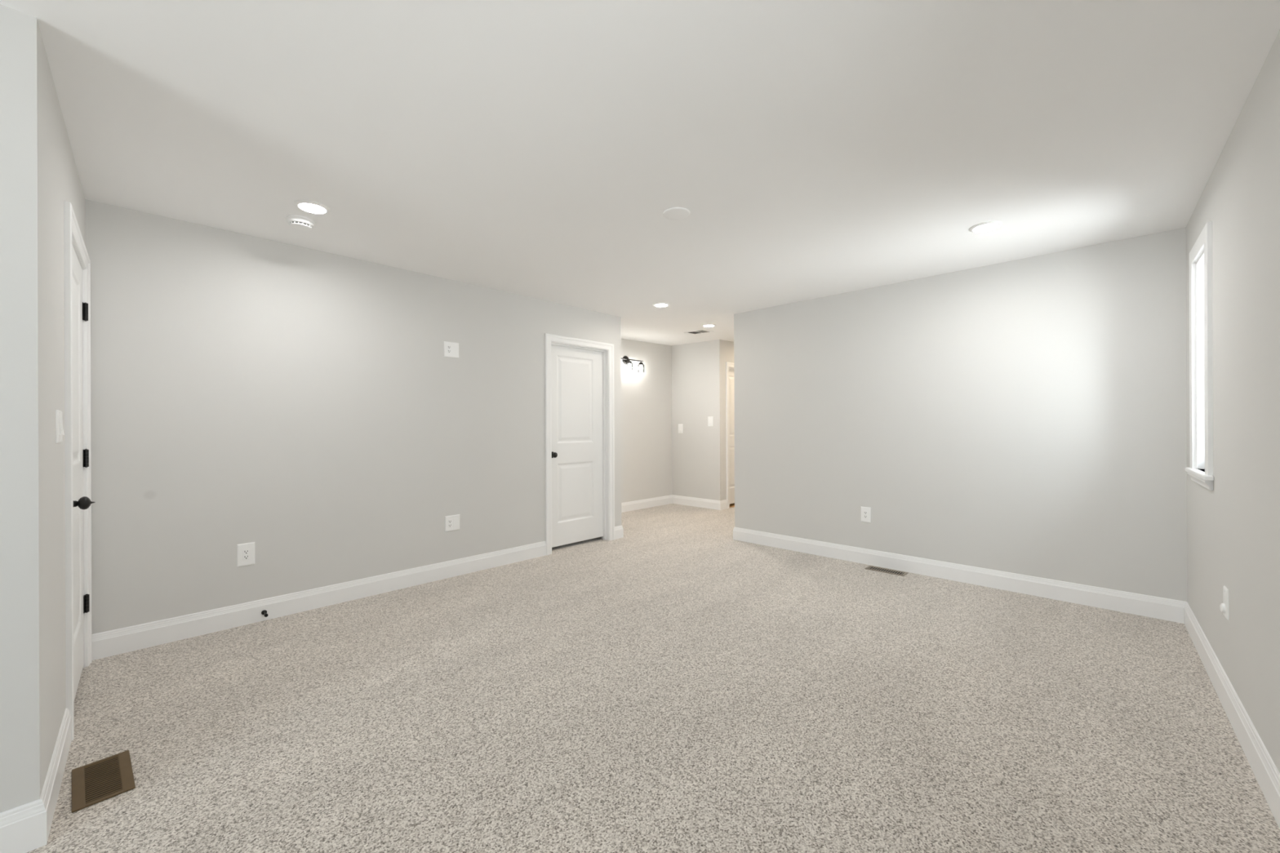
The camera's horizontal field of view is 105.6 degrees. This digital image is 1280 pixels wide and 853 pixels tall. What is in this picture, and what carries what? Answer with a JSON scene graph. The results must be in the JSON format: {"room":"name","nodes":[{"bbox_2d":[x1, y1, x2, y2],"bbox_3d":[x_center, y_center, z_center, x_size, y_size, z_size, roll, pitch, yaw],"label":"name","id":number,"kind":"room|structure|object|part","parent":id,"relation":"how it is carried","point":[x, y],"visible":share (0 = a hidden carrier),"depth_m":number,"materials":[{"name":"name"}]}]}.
{"room":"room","nodes":[
{"label":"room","id":0,"kind":"room"},
{"bbox_2d":[0,4,84,813],"bbox_3d":[-2.393,0.016,1.959,1.616,2.440,0.120,0,0,45],"label":"wall","id":1,"kind":"structure","parent":0,"point":[38,171],"depth_m":1.42,"materials":[{"name":"beige paint"}]},
{"bbox_2d":[40,707,71,844],"bbox_3d":[-2.000,1.167,1.671,0.687,0.135,0.014,0,0,45],"label":"baseboard","id":2,"kind":"structure","parent":1,"relation":"attached to","point":[51,787],"depth_m":1.62,"materials":[{"name":"white paint"}]},
{"bbox_2d":[55,409,64,443],"bbox_3d":[-2.094,0.000,1.757,0.122,0.118,0.012,0,0,45],"label":"light switch","id":3,"kind":"object","parent":1,"relation":"attached to","point":[59,420],"visible":1,"depth_m":1.73,"materials":[{"name":"white plastic"}]},
{"bbox_2d":[63,200,95,741],"bbox_3d":[-2.594,0.178,2.208,0.926,2.118,0.192,0,0,45],"label":"door","id":4,"kind":"structure","parent":1,"relation":"in","point":[77,444],"depth_m":2.28,"materials":[{"name":"white paint"}]},
{"bbox_3d":[-2.316,0.319,2.022,0.055,0.055,0.069,0,0,45],"label":"knob","id":5,"kind":"part","parent":4,"relation":"part of","materials":[{"name":"black metal"}]},
{"bbox_2d":[84,199,621,634],"bbox_3d":[-1.611,0.013,4.015,0.120,2.440,3.910,0,0,44],"label":"wall","id":6,"kind":"structure","parent":0,"point":[305,406],"depth_m":3.20,"materials":[{"name":"beige paint"}]},
{"bbox_2d":[236,542,254,567],"bbox_3d":[-2.462,0.800,3.040,0.008,0.139,0.088,0,0,44],"label":"wall outlet","id":7,"kind":"object","parent":6,"relation":"attached to","point":[245,552],"visible":1,"depth_m":3.04,"materials":[{"name":"white plastic"}]},
{"bbox_2d":[242,548,249,559],"bbox_3d":[-2.461,0.800,3.039,0.003,0.067,0.033,0,0,44],"label":"receptacle","id":8,"kind":"object","parent":7,"relation":"attached to","point":[246,552],"depth_m":3.04,"materials":[{"name":"white plastic"}]},
{"bbox_2d":[91,525,623,660],"bbox_3d":[-1.553,1.166,3.974,0.014,0.135,3.924,0,0,44],"label":"baseboard","id":9,"kind":"structure","parent":6,"relation":"attached to","point":[127,639],"depth_m":3.20,"materials":[{"name":"white paint"}]},
{"bbox_2d":[261,609,268,617],"bbox_3d":[-2.364,1.183,3.067,0.082,0.029,0.029,0,0,44],"label":"doorstop","id":10,"kind":"object","parent":9,"relation":"attached to","point":[264,611],"visible":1,"depth_m":3.08,"materials":[{"name":"black metal"}]},
{"bbox_2d":[444,341,458,358],"bbox_3d":[-1.546,-0.631,3.993,0.008,0.124,0.124,0,0,44],"label":"wall outlet","id":11,"kind":"object","parent":6,"relation":"attached to","point":[451,348],"visible":1,"depth_m":3.99,"materials":[{"name":"white plastic"}]},
{"bbox_2d":[447,345,451,353],"bbox_3d":[-1.561,-0.631,3.975,0.003,0.067,0.033,0,0,44],"label":"receptacle","id":12,"kind":"object","parent":11,"relation":"attached to","point":[449,347],"depth_m":3.98,"materials":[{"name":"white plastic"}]},
{"bbox_2d":[444,514,459,532],"bbox_3d":[-1.539,0.793,3.994,0.008,0.126,0.124,0,0,44],"label":"wall outlet","id":13,"kind":"object","parent":6,"relation":"attached to","point":[451,522],"visible":1,"depth_m":3.99,"materials":[{"name":"white plastic"}]},
{"bbox_2d":[448,519,452,528],"bbox_3d":[-1.554,0.794,3.976,0.003,0.067,0.033,0,0,44],"label":"receptacle","id":14,"kind":"object","parent":13,"relation":"attached to","point":[450,521],"depth_m":3.98,"materials":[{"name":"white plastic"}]},
{"bbox_2d":[544,333,614,555],"bbox_3d":[-0.635,0.169,5.008,0.140,2.121,0.889,0,0,44],"label":"door","id":15,"kind":"structure","parent":6,"relation":"in","point":[579,373],"depth_m":5.05,"materials":[{"name":"white paint"}]},
{"bbox_3d":[-0.838,0.280,4.781,0.069,0.055,0.055,0,0,44],"label":"knob","id":16,"kind":"part","parent":15,"relation":"part of","materials":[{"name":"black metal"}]},
{"bbox_2d":[0,0,1279,345],"bbox_3d":[-0.106,-1.353,3.159,5.780,0.280,11.060,0,0,44],"label":"ceiling","id":17,"kind":"structure","parent":0,"point":[540,149],"depth_m":1.97,"materials":[{"name":"paint"}]},
{"bbox_2d":[285,214,315,231],"bbox_3d":[-1.980,-1.182,2.837,0.142,0.047,0.142,0,0,44],"label":"smoke detector","id":18,"kind":"object","parent":17,"relation":"attached to","point":[295,221],"visible":1,"depth_m":2.80,"materials":[{"name":"white plastic"}]},
{"bbox_2d":[289,221,311,227],"bbox_3d":[-1.979,-1.171,2.837,0.107,0.008,0.107,0,0,44],"label":"vent","id":19,"kind":"object","parent":18,"relation":"attached to","point":[292,224],"depth_m":2.81,"materials":[{"name":"white plastic"}]},
{"bbox_2d":[293,200,330,214],"bbox_3d":[-1.799,-1.201,2.671,0.168,0.010,0.168,0,0,44],"label":"recessed light","id":20,"kind":"object","parent":17,"relation":"in","point":[311,206],"visible":1,"depth_m":2.66,"materials":[{"name":"white plastic"}]},
{"bbox_2d":[653,302,669,306],"bbox_3d":[0.211,-1.209,4.841,0.168,0.010,0.168,0,0,44],"label":"recessed light","id":21,"kind":"object","parent":17,"relation":"in","point":[655,304],"visible":1,"depth_m":4.84,"materials":[{"name":"white plastic"}]},
{"bbox_2d":[662,207,689,219],"bbox_3d":[0.208,-1.210,2.768,0.154,0.007,0.154,0,0,44],"label":"cover plate","id":22,"kind":"object","parent":17,"relation":"attached to","point":[673,213],"visible":1,"depth_m":2.75,"materials":[{"name":"paint"}]},
{"bbox_2d":[684,329,713,334],"bbox_3d":[0.774,-1.248,6.420,0.310,0.007,0.230,1,2,44],"label":"ceiling vent","id":23,"kind":"object","parent":17,"relation":"in","point":[698,331],"visible":1,"depth_m":6.40,"materials":[{"name":"white plastic"}]},
{"bbox_2d":[702,324,715,327],"bbox_3d":[0.840,-1.232,5.942,0.168,0.014,0.168,0,0,34],"label":"recessed light","id":24,"kind":"object","parent":17,"relation":"in","point":[704,325],"visible":1,"depth_m":5.92,"materials":[{"name":"white plastic"}]},
{"bbox_2d":[968,220,1002,232],"bbox_3d":[2.110,-1.216,2.970,0.168,0.010,0.168,0,0,44],"label":"recessed light","id":25,"kind":"object","parent":17,"relation":"in","point":[987,226],"visible":1,"depth_m":2.96,"materials":[{"name":"white plastic"}]},
{"bbox_2d":[621,338,671,502],"bbox_3d":[-2.086,-0.075,5.164,0.120,2.620,10.920,0,0,44],"label":"wall","id":26,"kind":"structure","parent":0,"point":[646,396],"depth_m":7.33,"materials":[{"name":"beige paint"}]},
{"bbox_2d":[621,355,644,372],"bbox_3d":[-0.163,-0.906,6.974,0.131,0.227,0.562,0,0,44],"label":"vanity light","id":27,"kind":"object","parent":26,"relation":"attached to","point":[625,359],"visible":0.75,"depth_m":6.99,"materials":[{"name":"black metal"}]},
{"bbox_2d":[621,494,672,512],"bbox_3d":[-0.249,1.161,6.960,0.014,0.135,2.210,0,0,44],"label":"baseboard","id":28,"kind":"structure","parent":26,"relation":"attached to","point":[667,500],"depth_m":7.30,"materials":[{"name":"white paint"}]},
{"bbox_2d":[26,503,1279,852],"bbox_3d":[-0.096,1.287,3.159,5.780,0.120,11.060,0,0,44],"label":"floor","id":29,"kind":"structure","parent":0,"point":[676,683],"depth_m":2.04,"materials":[{"name":"beige carpet"}]},
{"bbox_2d":[71,750,135,813],"bbox_3d":[-1.878,1.231,1.700,0.295,0.006,0.142,0,0,41],"label":"floor vent","id":30,"kind":"object","parent":29,"relation":"in","point":[98,781],"visible":1,"depth_m":1.69,"materials":[{"name":"brown metal"}]},
{"bbox_2d":[864,565,907,576],"bbox_3d":[2.074,1.216,4.099,0.305,0.006,0.118,0,0,44],"label":"floor vent","id":31,"kind":"object","parent":29,"relation":"in","point":[869,567],"visible":1,"depth_m":4.09,"materials":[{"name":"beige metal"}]},
{"bbox_2d":[671,340,713,499],"bbox_3d":[0.838,-0.086,7.525,0.797,2.620,0.120,0,0,44],"label":"wall","id":32,"kind":"structure","parent":0,"point":[692,450],"depth_m":7.48,"materials":[{"name":"beige paint"}]},
{"bbox_2d":[678,423,683,433],"bbox_3d":[0.633,0.033,7.632,0.092,0.146,0.012,0,0,44],"label":"light switch","id":33,"kind":"object","parent":32,"relation":"attached to","point":[680,425],"visible":1,"depth_m":7.63,"materials":[{"name":"white plastic"}]},
{"bbox_2d":[672,494,719,510],"bbox_3d":[0.844,1.156,7.431,0.931,0.135,0.014,0,0,44],"label":"baseboard","id":34,"kind":"structure","parent":32,"relation":"attached to","point":[678,500],"depth_m":7.40,"materials":[{"name":"white paint"}]},
{"bbox_2d":[707,416,713,426],"bbox_3d":[1.046,-0.075,7.232,0.092,0.146,0.012,0,0,44],"label":"light switch","id":35,"kind":"object","parent":32,"relation":"attached to","point":[710,419],"visible":1,"depth_m":7.23,"materials":[{"name":"white plastic"}]},
{"bbox_2d":[712,339,733,500],"bbox_3d":[1.706,-0.090,7.763,0.120,2.620,1.670,0,0,44],"label":"wall","id":36,"kind":"structure","parent":0,"point":[722,350],"depth_m":7.17,"materials":[{"name":"beige paint"}]},
{"bbox_2d":[720,499,727,510],"bbox_3d":[1.754,1.153,7.712,0.014,0.135,1.684,0,0,44],"label":"baseboard","id":37,"kind":"structure","parent":36,"relation":"attached to","point":[723,504],"depth_m":7.16,"materials":[{"name":"white paint"}]},
{"bbox_2d":[725,361,734,508],"bbox_3d":[1.534,0.130,7.628,0.220,2.183,0.911,0,0,44],"label":"door","id":38,"kind":"structure","parent":36,"relation":"in","point":[730,407],"depth_m":7.46,"materials":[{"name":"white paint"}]},
{"bbox_2d":[733,226,1186,601],"bbox_3d":[2.277,-0.002,4.128,3.381,2.440,0.120,0,0,44],"label":"wall","id":39,"kind":"structure","parent":0,"point":[1027,416],"depth_m":3.69,"materials":[{"name":"beige paint"}]},
{"bbox_2d":[861,506,871,523],"bbox_3d":[2.001,0.781,4.310,0.084,0.135,0.008,0,0,44],"label":"wall outlet","id":40,"kind":"object","parent":39,"relation":"attached to","point":[865,511],"visible":1,"depth_m":4.30,"materials":[{"name":"white plastic"}]},
{"bbox_2d":[863,511,867,518],"bbox_3d":[1.999,0.781,4.309,0.033,0.067,0.003,0,0,44],"label":"receptacle","id":41,"kind":"object","parent":40,"relation":"attached to","point":[865,513],"depth_m":4.31,"materials":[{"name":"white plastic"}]},
{"bbox_2d":[733,527,1186,623],"bbox_3d":[2.187,1.151,4.126,3.275,0.135,0.014,0,0,44],"label":"baseboard","id":42,"kind":"structure","parent":39,"relation":"attached to","point":[1157,607],"depth_m":3.67,"materials":[{"name":"white paint"}]},
{"bbox_2d":[1186,30,1279,773],"bbox_3d":[0.750,0.004,0.092,0.121,2.440,7.812,0,0,43],"label":"wall","id":43,"kind":"structure","parent":0,"point":[1233,527],"depth_m":1.86,"materials":[{"name":"beige paint"}]},
{"bbox_2d":[1185,221,1213,490],"bbox_3d":[2.984,-0.341,2.524,0.152,1.297,0.636,0,0,43],"label":"window","id":44,"kind":"structure","parent":43,"relation":"in","point":[1201,337],"depth_m":2.68,"materials":[{"name":"white paint"}]},
{"bbox_3d":[2.971,0.247,2.538,0.109,0.024,0.636,0,0,43],"label":"sill","id":45,"kind":"part","parent":44,"relation":"part of","materials":[{"name":"white paint"}]},
{"bbox_2d":[1219,585,1228,620],"bbox_3d":[2.539,0.765,2.116,0.019,0.130,0.080,0,0,43],"label":"wall outlet","id":46,"kind":"object","parent":43,"relation":"attached to","point":[1224,606],"visible":1,"depth_m":2.10,"materials":[{"name":"white plastic"}]},
{"bbox_3d":[2.544,0.765,2.111,0.006,0.130,0.080,0,0,43],"label":"plate","id":47,"kind":"part","parent":46,"relation":"part of","materials":[{"name":"white plastic"}]},
{"bbox_2d":[1184,601,1279,829],"bbox_3d":[0.746,1.157,0.181,0.019,0.135,7.687,0,0,43],"label":"baseboard","id":48,"kind":"structure","parent":43,"relation":"attached to","point":[1264,768],"depth_m":1.87,"materials":[{"name":"white paint"}]},
{"bbox_3d":[-2.902,0.018,0.356,0.120,2.440,2.876,0,0,44],"label":"wall","id":49,"kind":"structure","parent":0,"visible":0},
{"bbox_2d":[0,799,46,852],"bbox_3d":[-2.802,1.170,0.358,0.014,0.135,3.010,0,0,44],"label":"baseboard","id":50,"kind":"structure","parent":49,"relation":"attached to","point":[23,828],"depth_m":1.41,"materials":[{"name":"white paint"}]}
]}

